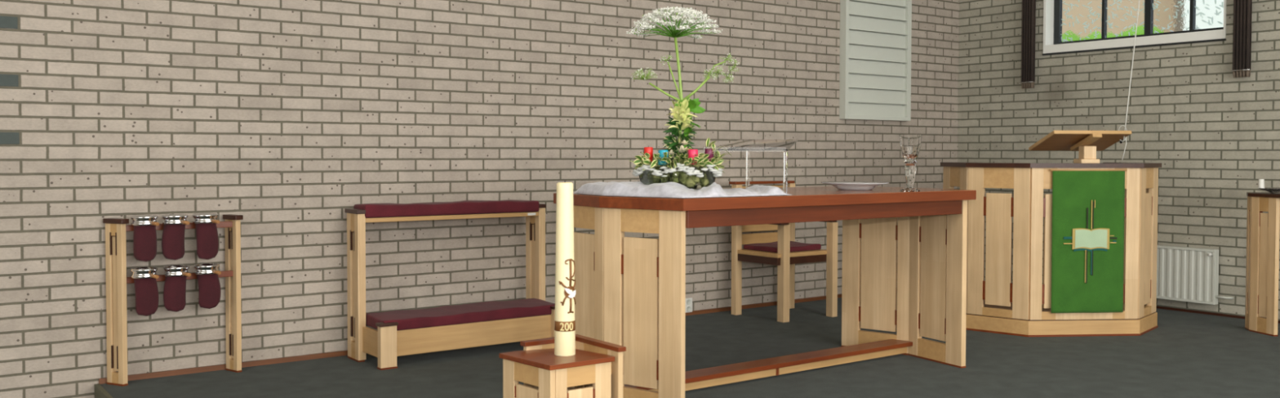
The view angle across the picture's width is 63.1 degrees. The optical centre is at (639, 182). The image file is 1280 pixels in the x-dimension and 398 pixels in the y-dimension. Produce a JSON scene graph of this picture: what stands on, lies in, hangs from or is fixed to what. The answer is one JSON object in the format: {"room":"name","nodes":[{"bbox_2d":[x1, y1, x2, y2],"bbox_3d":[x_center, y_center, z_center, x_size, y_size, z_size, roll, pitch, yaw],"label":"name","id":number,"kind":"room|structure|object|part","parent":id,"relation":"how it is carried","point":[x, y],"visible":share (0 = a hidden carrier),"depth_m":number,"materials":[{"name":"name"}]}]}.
{"room":"house of worship","nodes":[
{"label":"house of worship","id":0,"kind":"room"},
{"bbox_2d":[0,0,959,397],"bbox_3d":[-1.722,-0.667,5.846,11.400,3.940,0.200,-1,2,-36],"label":"wall","id":1,"kind":"structure","parent":0,"point":[284,116],"depth_m":5.83,"materials":[{"name":"brick"}]},
{"bbox_2d":[0,15,17,28],"bbox_3d":[-2.981,-0.739,4.792,0.205,0.055,0.014,-1,2,-36],"label":"trim","id":2,"kind":"structure","parent":1,"relation":"attached to","point":[7,22],"depth_m":4.83,"materials":[{"name":"stone"}]},
{"bbox_2d":[0,74,18,86],"bbox_3d":[-2.982,-0.471,4.799,0.205,0.055,0.014,-1,2,-36],"label":"trim","id":3,"kind":"structure","parent":1,"relation":"attached to","point":[6,80],"depth_m":4.83,"materials":[{"name":"stone"}]},
{"bbox_2d":[0,132,19,144],"bbox_3d":[-2.982,-0.204,4.806,0.205,0.055,0.014,-1,2,-36],"label":"trim","id":4,"kind":"structure","parent":1,"relation":"attached to","point":[5,137],"depth_m":4.84,"materials":[{"name":"stone"}]},
{"bbox_2d":[93,382,112,397],"bbox_3d":[-1.461,1.199,3.480,0.021,0.342,3.999,-1,2,-36],"label":"trim","id":5,"kind":"structure","parent":1,"relation":"attached to","point":[100,392],"depth_m":4.97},
{"bbox_2d":[98,288,897,383],"bbox_3d":[0.060,0.920,7.079,6.714,0.026,0.012,-1,2,-36],"label":"baseboard","id":6,"kind":"structure","parent":1,"relation":"attached to","point":[220,366],"depth_m":5.60,"materials":[{"name":"brown wood"}]},
{"bbox_2d":[685,297,692,311],"bbox_3d":[0.337,0.858,7.279,0.070,0.100,0.016,-1,2,-36],"label":"wall socket","id":7,"kind":"object","parent":1,"relation":"attached to","point":[688,300],"visible":0.88,"depth_m":7.28,"materials":[{"name":"white plastic"}]},
{"bbox_2d":[686,298,691,304],"bbox_3d":[0.341,0.835,7.274,0.039,0.039,0.004,-1,2,-36],"label":"outlet","id":8,"kind":"object","parent":7,"relation":"attached to","point":[688,300],"depth_m":7.28,"materials":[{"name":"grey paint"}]},
{"bbox_2d":[839,0,911,120],"bbox_3d":[1.893,-1.169,8.341,0.782,1.340,0.065,-1,2,-36],"label":"hymn board","id":9,"kind":"object","parent":1,"relation":"attached to","point":[876,35],"visible":1,"depth_m":8.33,"materials":[{"name":"grey paint"}]},
{"bbox_3d":[1.878,-1.168,8.362,0.762,1.322,0.013,-1,2,-36],"label":"panel","id":10,"kind":"part","parent":9,"relation":"part of","materials":[{"name":"grey paint"}]},
{"bbox_2d":[100,290,1279,397],"bbox_3d":[1.246,1.150,5.482,6.715,0.340,4.000,-1,2,-36],"label":"floor","id":11,"kind":"structure","parent":0,"point":[1188,354],"depth_m":5.39,"materials":[{"name":"grey carpet"}]},
{"bbox_2d":[102,213,243,386],"bbox_3d":[-2.325,0.576,5.218,0.632,0.808,0.134,-1,2,-36],"label":"rack","id":12,"kind":"object","parent":11,"relation":"on","point":[117,279],"visible":0.97,"depth_m":5.07,"materials":[{"name":"brown wood"}]},
{"bbox_3d":[-2.542,0.229,5.051,0.046,0.060,0.024,1,2,25],"label":"rail","id":13,"kind":"part","parent":12,"relation":"part of","materials":[{"name":"brown wood"}]},
{"bbox_3d":[-2.543,0.949,5.071,0.046,0.052,0.024,1,2,25],"label":"rail","id":14,"kind":"part","parent":12,"relation":"part of","materials":[{"name":"brown wood"}]},
{"bbox_2d":[130,266,159,315],"bbox_3d":[-2.396,0.532,5.050,0.124,0.232,0.154,-1,2,-36],"label":"bag","id":15,"kind":"object","parent":12,"relation":"hanging from","point":[146,290],"visible":1,"depth_m":5.04,"materials":[{"name":"red fabric"}]},
{"bbox_3d":[-2.340,0.452,5.022,0.044,0.021,0.018,1,2,27],"label":"handle","id":16,"kind":"part","parent":15,"relation":"part of","materials":[{"name":"brown wood"}]},
{"bbox_2d":[130,214,159,261],"bbox_3d":[-2.393,0.273,5.045,0.121,0.222,0.154,-1,2,-36],"label":"bag","id":17,"kind":"object","parent":12,"relation":"hanging from","point":[144,237],"visible":1,"depth_m":5.03,"materials":[{"name":"red fabric"}]},
{"bbox_3d":[-2.336,0.198,5.018,0.044,0.021,0.018,1,2,27],"label":"handle","id":18,"kind":"part","parent":17,"relation":"part of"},
{"bbox_2d":[161,213,189,259],"bbox_3d":[-2.283,0.271,5.126,0.122,0.222,0.154,-1,2,-36],"label":"bag","id":19,"kind":"object","parent":12,"relation":"hanging from","point":[174,228],"visible":1,"depth_m":5.11,"materials":[{"name":"red fabric"}]},
{"bbox_3d":[-2.225,0.196,5.100,0.044,0.021,0.018,1,2,27],"label":"handle","id":20,"kind":"part","parent":19,"relation":"part of","materials":[{"name":"brown wood"}]},
{"bbox_2d":[163,264,191,311],"bbox_3d":[-2.280,0.525,5.136,0.123,0.224,0.154,-1,2,-36],"label":"bag","id":21,"kind":"object","parent":12,"relation":"hanging from","point":[175,284],"visible":1,"depth_m":5.12,"materials":[{"name":"red fabric"}]},
{"bbox_3d":[-2.222,0.450,5.109,0.044,0.021,0.018,1,2,27],"label":"handle","id":22,"kind":"part","parent":21,"relation":"part of","materials":[{"name":"brown wood"}]},
{"bbox_3d":[-2.311,0.219,5.212,0.530,0.030,0.030,-1,2,-36],"label":"rail","id":23,"kind":"part","parent":12,"relation":"part of","materials":[{"name":"red wood"}]},
{"bbox_3d":[-2.311,0.472,5.219,0.530,0.030,0.030,-1,2,-36],"label":"rail","id":24,"kind":"part","parent":12,"relation":"part of","materials":[{"name":"red wood"}]},
{"bbox_2d":[192,213,220,259],"bbox_3d":[-2.168,0.272,5.212,0.122,0.229,0.154,-1,2,-36],"label":"bag","id":25,"kind":"object","parent":12,"relation":"hanging from","point":[206,233],"visible":1,"depth_m":5.20,"materials":[{"name":"red fabric"}]},
{"bbox_3d":[-2.111,0.194,5.184,0.044,0.021,0.018,1,2,27],"label":"handle","id":26,"kind":"part","parent":25,"relation":"part of","materials":[{"name":"brown wood"}]},
{"bbox_2d":[193,262,221,308],"bbox_3d":[-2.162,0.522,5.235,0.148,0.222,0.121,0,2,-3],"label":"bag","id":27,"kind":"object","parent":12,"relation":"hanging from","point":[209,285],"visible":1,"depth_m":5.21,"materials":[{"name":"red fabric"}]},
{"bbox_3d":[-2.108,0.448,5.193,0.044,0.021,0.018,1,2,27],"label":"handle","id":28,"kind":"part","parent":27,"relation":"part of","materials":[{"name":"brown wood"}]},
{"bbox_3d":[-2.103,0.941,5.396,0.036,0.052,0.024,1,2,37],"label":"rail","id":29,"kind":"part","parent":12,"relation":"part of","materials":[{"name":"brown wood"}]},
{"bbox_2d":[344,200,555,369],"bbox_3d":[-1.019,0.537,5.920,1.185,0.851,0.443,-1,2,-36],"label":"bench","id":30,"kind":"object","parent":11,"relation":"on","point":[400,332],"visible":0.88,"depth_m":5.75,"materials":[{"name":"brown wood"}]},
{"bbox_3d":[-1.552,0.218,5.680,0.032,0.100,0.060,-1,2,-36],"label":"rail","id":31,"kind":"part","parent":30,"relation":"part of","materials":[{"name":"brown wood"}]},
{"bbox_3d":[-1.553,0.914,5.699,0.032,0.092,0.060,-1,2,-36],"label":"rail","id":32,"kind":"part","parent":30,"relation":"part of","materials":[{"name":"brown wood"}]},
{"bbox_2d":[353,200,538,217],"bbox_3d":[-1.093,0.146,6.011,1.093,0.074,0.180,-1,2,-36],"label":"cushion","id":33,"kind":"object","parent":30,"relation":"on","point":[465,208],"depth_m":5.94,"materials":[{"name":"red fabric"}]},
{"bbox_3d":[-1.095,0.196,6.014,1.097,0.024,0.155,-1,2,-36],"label":"arm rail","id":34,"kind":"part","parent":30,"relation":"part of","materials":[{"name":"brown wood"}]},
{"bbox_2d":[365,297,555,330],"bbox_3d":[-0.993,0.741,5.913,1.100,0.064,0.325,-1,2,-36],"label":"cushion","id":35,"kind":"object","parent":30,"relation":"on","point":[444,317],"depth_m":5.80,"materials":[{"name":"red fabric"}]},
{"bbox_3d":[-0.641,0.202,6.354,0.032,0.100,0.060,-1,2,-36],"label":"rail","id":36,"kind":"part","parent":30,"relation":"part of","materials":[{"name":"brown wood"}]},
{"bbox_2d":[498,333,626,397],"bbox_3d":[-0.286,0.806,3.780,0.349,0.434,0.323,-1,2,-36],"label":"candle stand","id":37,"kind":"object","parent":11,"relation":"on","point":[595,370],"visible":0.89,"depth_m":3.71,"materials":[{"name":"brown wood"}]},
{"bbox_3d":[-0.395,0.675,3.695,0.020,0.070,0.146,-1,2,-43],"label":"rail","id":38,"kind":"part","parent":37,"relation":"part of","materials":[{"name":"brown wood"}]},
{"bbox_3d":[-0.335,0.656,3.918,0.089,0.110,0.020,-1,2,-36],"label":"rail","id":39,"kind":"part","parent":37,"relation":"part of","materials":[{"name":"brown wood"}]},
{"bbox_2d":[554,180,575,355],"bbox_3d":[-0.270,0.308,3.759,0.076,0.628,0.080,-1,2,-36],"label":"paschal candle","id":40,"kind":"object","parent":37,"relation":"on","point":[565,266],"visible":1,"depth_m":3.73,"materials":[{"name":"beige wax"}]},
{"bbox_3d":[-0.212,0.677,3.669,0.118,0.070,0.020,-1,2,-36],"label":"rail","id":41,"kind":"part","parent":37,"relation":"part of","materials":[{"name":"brown wood"}]},
{"bbox_3d":[-0.157,0.658,3.866,0.020,0.110,0.159,-1,2,-36],"label":"rail","id":42,"kind":"part","parent":37,"relation":"part of","materials":[{"name":"brown wood"}]},
{"bbox_2d":[553,186,976,397],"bbox_3d":[0.690,0.515,5.238,2.163,0.940,0.882,-1,2,-36],"label":"altar table","id":43,"kind":"object","parent":11,"relation":"on","point":[630,291],"visible":0.83,"depth_m":4.92,"materials":[{"name":"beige wood"}]},
{"bbox_3d":[-0.256,0.158,4.758,0.030,0.100,0.230,-1,2,-35],"label":"rail","id":44,"kind":"part","parent":43,"relation":"part of","materials":[{"name":"brown wood"}]},
{"bbox_3d":[0.007,0.166,4.498,0.201,0.100,0.030,1,2,35],"label":"rail","id":45,"kind":"part","parent":43,"relation":"part of","materials":[{"name":"brown wood"}]},
{"bbox_3d":[0.005,0.947,4.519,0.201,0.097,0.030,1,2,35],"label":"rail","id":46,"kind":"part","parent":43,"relation":"part of","materials":[{"name":"brown wood"}]},
{"bbox_2d":[573,181,791,197],"bbox_3d":[0.214,0.023,4.821,0.907,0.059,0.763,-1,2,-36],"label":"altar cloth","id":47,"kind":"object","parent":43,"relation":"on","point":[633,188],"visible":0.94,"depth_m":4.56,"materials":[{"name":"white fabric"}]},
{"bbox_2d":[626,5,740,188],"bbox_3d":[0.176,-0.390,4.831,0.468,0.833,0.431,-1,2,-40],"label":"flower arrangement","id":48,"kind":"object","parent":47,"relation":"on","point":[679,170],"visible":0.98,"depth_m":4.78,"materials":[{"name":"green plant"}]},
{"bbox_2d":[644,145,653,161],"bbox_3d":[0.039,-0.131,4.793,0.042,0.074,0.042,-1,2,-36],"label":"candle","id":49,"kind":"object","parent":48,"relation":"on","point":[648,149],"visible":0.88,"depth_m":4.78,"materials":[{"name":"red wax"}]},
{"bbox_2d":[657,148,667,164],"bbox_3d":[0.106,-0.117,4.763,0.046,0.074,0.046,-1,2,-36],"label":"candle","id":50,"kind":"object","parent":48,"relation":"on","point":[660,151],"visible":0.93,"depth_m":4.74,"materials":[{"name":"teal wax"}]},
{"bbox_2d":[688,149,697,164],"bbox_3d":[0.242,-0.120,4.758,0.046,0.074,0.046,-1,2,-36],"label":"candle","id":51,"kind":"object","parent":48,"relation":"on","point":[691,152],"visible":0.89,"depth_m":4.74,"materials":[{"name":"pink wax"}]},
{"bbox_2d":[704,148,713,160],"bbox_3d":[0.319,-0.125,4.803,0.042,0.074,0.042,-1,2,-36],"label":"candle","id":52,"kind":"object","parent":48,"relation":"on","point":[709,151],"visible":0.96,"depth_m":4.78,"materials":[{"name":"purple wax"}]},
{"bbox_2d":[703,139,798,193],"bbox_3d":[0.579,-0.079,4.991,0.384,0.259,0.566,1,2,23],"label":"book stand","id":53,"kind":"object","parent":47,"relation":"on","point":[740,145],"visible":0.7,"depth_m":4.85,"materials":[{"name":"white"}]},
{"bbox_3d":[0.558,-0.180,5.023,0.381,0.058,0.557,1,2,15],"label":"tilted plate","id":54,"kind":"part","parent":53,"relation":"part of","materials":[{"name":"clear glass"}]},
{"bbox_3d":[0.673,0.915,5.279,2.070,0.022,0.135,-1,2,-36],"label":"foot rail","id":55,"kind":"part","parent":43,"relation":"part of","materials":[{"name":"red wood"}]},
{"bbox_3d":[0.666,0.949,5.277,2.035,0.046,0.060,-1,2,-36],"label":"foot rail","id":56,"kind":"part","parent":43,"relation":"part of","materials":[{"name":"brown wood"}]},
{"bbox_2d":[821,181,889,190],"bbox_3d":[1.124,0.020,5.446,0.352,0.040,0.352,-1,2,-36],"label":"glass dish","id":57,"kind":"object","parent":43,"relation":"on","point":[842,185],"visible":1,"depth_m":5.36,"materials":[{"name":"white"}]},
{"bbox_3d":[1.367,0.910,5.982,0.236,0.097,0.030,1,2,37],"label":"rail","id":58,"kind":"part","parent":43,"relation":"part of","materials":[{"name":"brown wood"}]},
{"bbox_2d":[899,134,921,191],"bbox_3d":[1.366,-0.098,5.267,0.112,0.285,0.112,-1,2,-36],"label":"chalice","id":59,"kind":"object","parent":43,"relation":"on","point":[910,144],"visible":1,"depth_m":5.24,"materials":[{"name":"white"}]},
{"bbox_3d":[1.606,0.918,5.704,0.030,0.097,0.214,-1,2,-28],"label":"rail","id":60,"kind":"part","parent":43,"relation":"part of","materials":[{"name":"brown wood"}]},
{"bbox_2d":[728,180,837,322],"bbox_3d":[1.013,0.463,7.282,0.592,0.933,0.512,-1,2,-36],"label":"armchair","id":61,"kind":"object","parent":11,"relation":"on","point":[780,248],"visible":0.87,"depth_m":7.22,"materials":[{"name":"brown wood"}]},
{"bbox_3d":[0.678,0.470,7.313,0.055,0.915,0.050,-1,2,-36],"label":"leg","id":62,"kind":"part","parent":61,"relation":"part of","materials":[{"name":"brown wood"}]},
{"bbox_3d":[0.834,0.270,7.118,0.075,0.017,0.440,-1,2,-36],"label":"armrest","id":63,"kind":"part","parent":61,"relation":"part of","materials":[{"name":"brown wood"}]},
{"bbox_3d":[0.994,0.484,7.295,0.515,0.026,0.445,-1,2,-36],"label":"seat frame","id":64,"kind":"part","parent":61,"relation":"part of","materials":[{"name":"brown wood"}]},
{"bbox_3d":[0.966,0.610,7.007,0.058,0.655,0.060,-1,2,-36],"label":"leg","id":65,"kind":"part","parent":61,"relation":"part of","materials":[{"name":"brown wood"}]},
{"bbox_3d":[1.096,0.463,7.622,0.055,0.915,0.050,-1,2,-36],"label":"leg","id":66,"kind":"part","parent":61,"relation":"part of","materials":[{"name":"brown wood"}]},
{"bbox_3d":[1.216,0.263,7.400,0.055,0.017,0.440,-1,2,-36],"label":"armrest","id":67,"kind":"part","parent":61,"relation":"part of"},
{"bbox_3d":[1.334,0.604,7.242,0.050,0.655,0.060,-1,2,-36],"label":"leg","id":68,"kind":"part","parent":61,"relation":"part of","materials":[{"name":"brown wood"}]},
{"bbox_2d":[940,162,1161,336],"bbox_3d":[2.716,0.403,7.040,1.317,1.073,1.180,0,2,-5],"label":"pulpit","id":69,"kind":"object","parent":11,"relation":"on","point":[995,304],"visible":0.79,"depth_m":6.50,"materials":[{"name":"brown wood"}]},
{"bbox_3d":[2.099,-0.038,6.903,0.028,0.130,0.178,0,2,-5],"label":"rail","id":70,"kind":"part","parent":69,"relation":"part of","materials":[{"name":"brown wood"}]},
{"bbox_3d":[2.264,0.822,6.591,0.193,0.050,0.028,1,2,40],"label":"rail","id":71,"kind":"part","parent":69,"relation":"part of","materials":[{"name":"brown wood"}]},
{"bbox_3d":[2.265,-0.029,6.568,0.193,0.130,0.028,1,2,40],"label":"rail","id":72,"kind":"part","parent":69,"relation":"part of","materials":[{"name":"brown wood"}]},
{"bbox_3d":[2.532,0.826,6.474,0.089,0.050,0.028,0,2,-5],"label":"rail","id":73,"kind":"part","parent":69,"relation":"part of","materials":[{"name":"brown wood"}]},
{"bbox_3d":[2.534,-0.025,6.450,0.089,0.130,0.028,0,2,-5],"label":"rail","id":74,"kind":"part","parent":69,"relation":"part of","materials":[{"name":"brown wood"}]},
{"bbox_2d":[1028,129,1131,163],"bbox_3d":[2.789,-0.223,6.592,0.498,0.203,0.397,0,2,-5],"label":"lectern","id":75,"kind":"object","parent":69,"relation":"on","point":[1086,143],"visible":1,"depth_m":6.51,"materials":[{"name":"brown wood"}]},
{"bbox_3d":[2.793,-0.133,6.518,0.120,0.027,0.100,0,2,-5],"label":"post","id":76,"kind":"part","parent":75,"relation":"part of","materials":[{"name":"brown wood"}]},
{"bbox_3d":[2.798,-0.186,6.517,0.080,0.080,0.070,0,2,-5],"label":"post","id":77,"kind":"part","parent":75,"relation":"part of","materials":[{"name":"brown wood"}]},
{"bbox_2d":[1049,168,1127,312],"bbox_3d":[2.769,0.362,6.439,0.490,0.888,0.024,0,2,-5],"label":"antependium","id":78,"kind":"object","parent":69,"relation":"hanging from","point":[1088,205],"visible":1,"depth_m":6.44,"materials":[{"name":"green fabric"}]},
{"bbox_3d":[2.770,-0.076,6.433,0.490,0.012,0.012,0,2,-5],"label":"hanging rod","id":79,"kind":"part","parent":78,"relation":"part of","materials":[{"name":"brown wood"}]},
{"bbox_2d":[1072,227,1109,248],"bbox_3d":[2.783,0.348,6.433,0.237,0.130,0.003,0,2,-5],"label":"book","id":80,"kind":"object","parent":78,"relation":"on","point":[1073,229],"depth_m":6.43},
{"bbox_3d":[2.983,0.826,6.510,0.079,0.050,0.028,0,2,-5],"label":"rail","id":81,"kind":"part","parent":69,"relation":"part of","materials":[{"name":"brown wood"}]},
{"bbox_3d":[2.985,-0.025,6.487,0.079,0.130,0.028,0,2,-5],"label":"rail","id":82,"kind":"part","parent":69,"relation":"part of","materials":[{"name":"brown wood"}]},
{"bbox_3d":[3.235,0.822,6.669,0.028,0.050,0.173,1,2,40],"label":"rail","id":83,"kind":"part","parent":69,"relation":"part of","materials":[{"name":"brown wood"}]},
{"bbox_3d":[3.236,-0.029,6.646,0.028,0.130,0.173,1,2,40],"label":"rail","id":84,"kind":"part","parent":69,"relation":"part of","materials":[{"name":"brown wood"}]},
{"bbox_2d":[1244,191,1279,336],"bbox_3d":[4.289,0.516,6.477,0.609,0.884,0.929,-1,2,-36],"label":"wooden stand","id":85,"kind":"object","parent":11,"relation":"on","point":[1263,228],"visible":1,"depth_m":6.58,"materials":[{"name":"brown wood"}]},
{"bbox_3d":[3.937,0.897,6.731,0.026,0.092,0.035,1,2,17],"label":"rail","id":86,"kind":"part","parent":85,"relation":"part of","materials":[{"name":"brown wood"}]},
{"bbox_3d":[3.940,0.901,6.586,0.026,0.092,0.077,0,2,-11],"label":"rail","id":87,"kind":"part","parent":85,"relation":"part of","materials":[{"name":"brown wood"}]},
{"bbox_3d":[3.941,0.138,6.565,0.026,0.090,0.077,0,2,-11],"label":"rail","id":88,"kind":"part","parent":85,"relation":"part of","materials":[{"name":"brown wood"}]},
{"bbox_2d":[1258,186,1279,193],"bbox_3d":[4.032,0.053,6.585,0.270,0.034,0.202,-1,2,-36],"label":"glass tray","id":89,"kind":"object","parent":85,"relation":"on","point":[1271,189],"visible":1,"depth_m":6.54,"materials":[{"name":"white"}]},
{"bbox_2d":[1257,178,1264,188],"bbox_3d":[3.973,0.010,6.664,0.038,0.061,0.038,-1,2,-36],"label":"candle","id":90,"kind":"object","parent":89,"relation":"on","point":[1261,181],"visible":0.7,"depth_m":6.65,"materials":[{"name":"wax"}]},
{"bbox_2d":[957,0,1279,319],"bbox_3d":[5.873,-0.628,4.997,0.200,3.940,10.200,-1,2,-36],"label":"wall","id":91,"kind":"structure","parent":0,"point":[1213,133],"depth_m":7.61,"materials":[{"name":"brick"}]},
{"bbox_2d":[1019,0,1035,88],"bbox_3d":[3.150,-1.434,8.406,0.099,1.352,0.180,-1,2,-36],"label":"beam","id":92,"kind":"structure","parent":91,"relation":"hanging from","point":[1028,6],"depth_m":8.39,"materials":[{"name":"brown metal"}]},
{"bbox_2d":[1042,0,1226,55],"bbox_3d":[3.719,-1.517,7.840,0.176,1.029,1.404,-1,2,-36],"label":"window","id":93,"kind":"structure","parent":91,"relation":"in","point":[1069,26],"depth_m":7.90,"materials":[{"name":"glass"}]},
{"bbox_3d":[3.490,-1.581,8.228,0.004,0.922,0.357,-1,2,-36],"label":"pane","id":94,"kind":"part","parent":93,"relation":"part of","materials":[{"name":"clear glass"}]},
{"bbox_3d":[3.703,-1.573,7.940,0.004,0.922,0.316,-1,2,-36],"label":"pane","id":95,"kind":"part","parent":93,"relation":"part of","materials":[{"name":"clear glass"}]},
{"bbox_3d":[3.653,-1.008,7.807,0.016,0.014,1.404,-1,2,-36],"label":"sill","id":96,"kind":"part","parent":93,"relation":"part of","materials":[{"name":"paint"}]},
{"bbox_3d":[3.910,-1.565,7.660,0.004,0.922,0.285,-1,2,-36],"label":"pane","id":97,"kind":"part","parent":93,"relation":"part of","materials":[{"name":"clear glass"}]},
{"bbox_3d":[4.084,-1.558,7.426,0.004,0.922,0.250,-1,2,-36],"label":"pane","id":98,"kind":"part","parent":93,"relation":"part of","materials":[{"name":"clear glass"}]},
{"bbox_2d":[1156,244,1234,304],"bbox_3d":[3.699,0.647,7.698,0.120,0.384,1.264,-1,2,-36],"label":"radiator","id":99,"kind":"object","parent":91,"relation":"attached to","point":[1184,273],"visible":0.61,"depth_m":7.40,"materials":[{"name":"metal"}]},
{"bbox_2d":[1155,305,1279,323],"bbox_3d":[3.796,0.916,7.666,0.010,0.018,3.488,-1,2,-36],"label":"baseboard","id":100,"kind":"structure","parent":91,"relation":"attached to","point":[1157,306],"depth_m":7.40,"materials":[{"name":"brown wood"}]},
{"bbox_2d":[1231,0,1252,77],"bbox_3d":[4.120,-1.393,7.096,0.099,1.357,0.180,-1,2,-36],"label":"beam","id":101,"kind":"structure","parent":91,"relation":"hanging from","point":[1242,9],"depth_m":7.08,"materials":[{"name":"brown metal"}]},
{"bbox_3d":[1.315,-2.567,1.692,11.400,0.100,10.400,-1,2,-36],"label":"ceiling","id":102,"kind":"structure","parent":0,"visible":0},
{"bbox_2d":[1118,0,1139,160],"bbox_3d":[3.092,-1.384,6.457,0.088,2.501,0.238,-1,2,-39],"label":"cord","id":103,"kind":"object","parent":102,"relation":"hanging from","point":[1125,129],"visible":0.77,"depth_m":6.49,"materials":[{"name":"metal"}]},
{"bbox_3d":[3.113,-1.449,6.438,0.199,2.370,0.018,1,2,26],"label":"hanging cord","id":104,"kind":"part","parent":103,"relation":"part of","materials":[{"name":"white"}]}
]}

